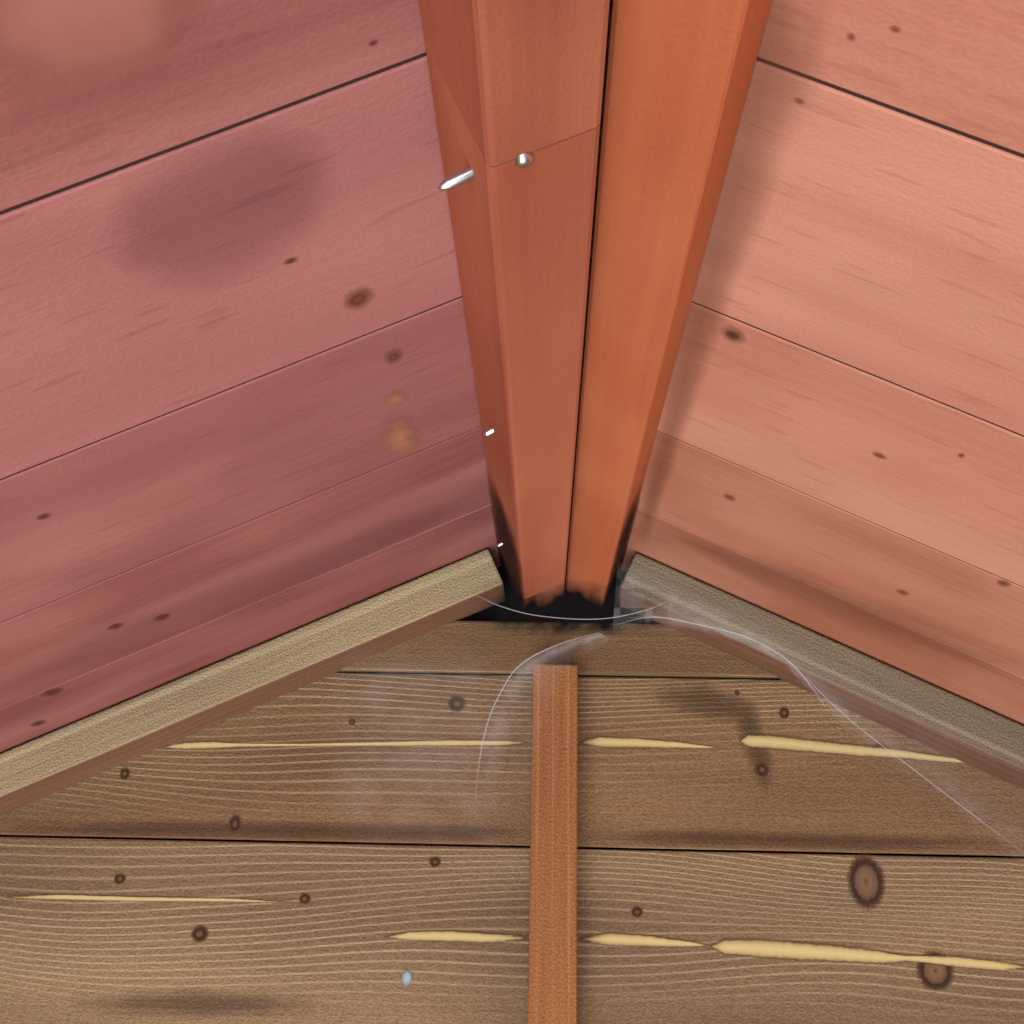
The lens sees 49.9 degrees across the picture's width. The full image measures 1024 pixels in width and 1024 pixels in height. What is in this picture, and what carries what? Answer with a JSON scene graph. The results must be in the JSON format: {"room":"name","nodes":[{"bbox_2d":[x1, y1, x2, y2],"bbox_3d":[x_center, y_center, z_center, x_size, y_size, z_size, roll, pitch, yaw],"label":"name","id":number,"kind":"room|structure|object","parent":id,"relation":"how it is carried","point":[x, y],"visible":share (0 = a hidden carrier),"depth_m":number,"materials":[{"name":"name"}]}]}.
{"room":"wooden shed","nodes":[
{"label":"wooden shed","id":0,"kind":"room"},
{"bbox_2d":[0,546,1023,1023],"bbox_3d":[0.010,0.988,0.429,1.840,2.070,0.022,1,-17,2],"label":"wall","id":1,"kind":"structure","parent":0,"point":[350,845],"depth_m":0.66,"materials":[{"name":"brown wood"}]},
{"bbox_2d":[0,550,504,815],"bbox_3d":[-0.441,0.220,0.648,0.865,0.409,0.046,1,-17,2],"label":"trim board","id":2,"kind":"object","parent":1,"relation":"attached to","point":[102,741],"visible":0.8,"depth_m":0.66,"materials":[{"name":"beige wood"}]},
{"bbox_2d":[528,664,577,1023],"bbox_3d":[0.007,1.019,0.396,0.027,1.931,0.033,1,-17,2],"label":"batten","id":3,"kind":"object","parent":1,"relation":"attached to","point":[552,971],"visible":1,"depth_m":0.63,"materials":[{"name":"brown wood"}]},
{"bbox_2d":[616,554,1023,789],"bbox_3d":[0.493,0.231,0.618,0.862,0.408,0.046,1,-17,2],"label":"trim board","id":4,"kind":"object","parent":1,"relation":"attached to","point":[965,731],"visible":0.86,"depth_m":0.65,"materials":[{"name":"brown wood"}]},
{"bbox_2d":[0,0,1023,753],"bbox_3d":[-0.008,-0.144,-0.519,1.962,0.456,2.569,1,-17,2],"label":"ceiling","id":5,"kind":"structure","parent":0,"point":[239,408],"depth_m":0.35,"materials":[{"name":"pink wood"}]},
{"bbox_2d":[419,0,609,598],"bbox_3d":[-0.022,-0.295,-0.405,0.046,0.056,2.400,1,-17,2],"label":"ridge beam","id":6,"kind":"structure","parent":5,"relation":"attached to","point":[509,79],"depth_m":0.28,"materials":[{"name":"brown wood"}]},
{"bbox_2d":[438,166,473,189],"bbox_3d":[-0.011,-0.081,0.263,0.012,0.008,0.003,1,-17,2],"label":"nail","id":7,"kind":"object","parent":6,"relation":"attached to","point":[466,174],"visible":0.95,"depth_m":0.26,"materials":[{"name":"silver metal"}]},
{"bbox_2d":[483,427,493,436],"bbox_3d":[-0.007,-0.033,0.445,0.008,0.006,0.003,1,-17,2],"label":"nail","id":8,"kind":"object","parent":6,"relation":"attached to","point":[489,431],"visible":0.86,"depth_m":0.44,"materials":[{"name":"silver metal"}]},
{"bbox_2d":[515,152,533,167],"bbox_3d":[0.002,-0.079,0.244,0.005,0.004,0.004,1,-17,2],"label":"nail","id":9,"kind":"object","parent":6,"relation":"attached to","point":[524,160],"visible":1,"depth_m":0.24,"materials":[{"name":"silver metal"}]},
{"bbox_2d":[492,588,639,632],"bbox_3d":[0.091,0.114,0.634,0.407,0.178,0.001,1,-17,2],"label":"hole","id":10,"kind":"object","parent":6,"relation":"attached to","point":[575,609],"visible":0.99,"depth_m":0.65,"materials":[{"name":"black"}]},
{"bbox_2d":[565,0,771,600],"bbox_3d":[0.022,-0.299,-0.405,0.040,0.044,2.400,1,-17,2],"label":"ridge beam","id":11,"kind":"structure","parent":5,"relation":"attached to","point":[679,72],"depth_m":0.29,"materials":[{"name":"brown wood"}]}
]}

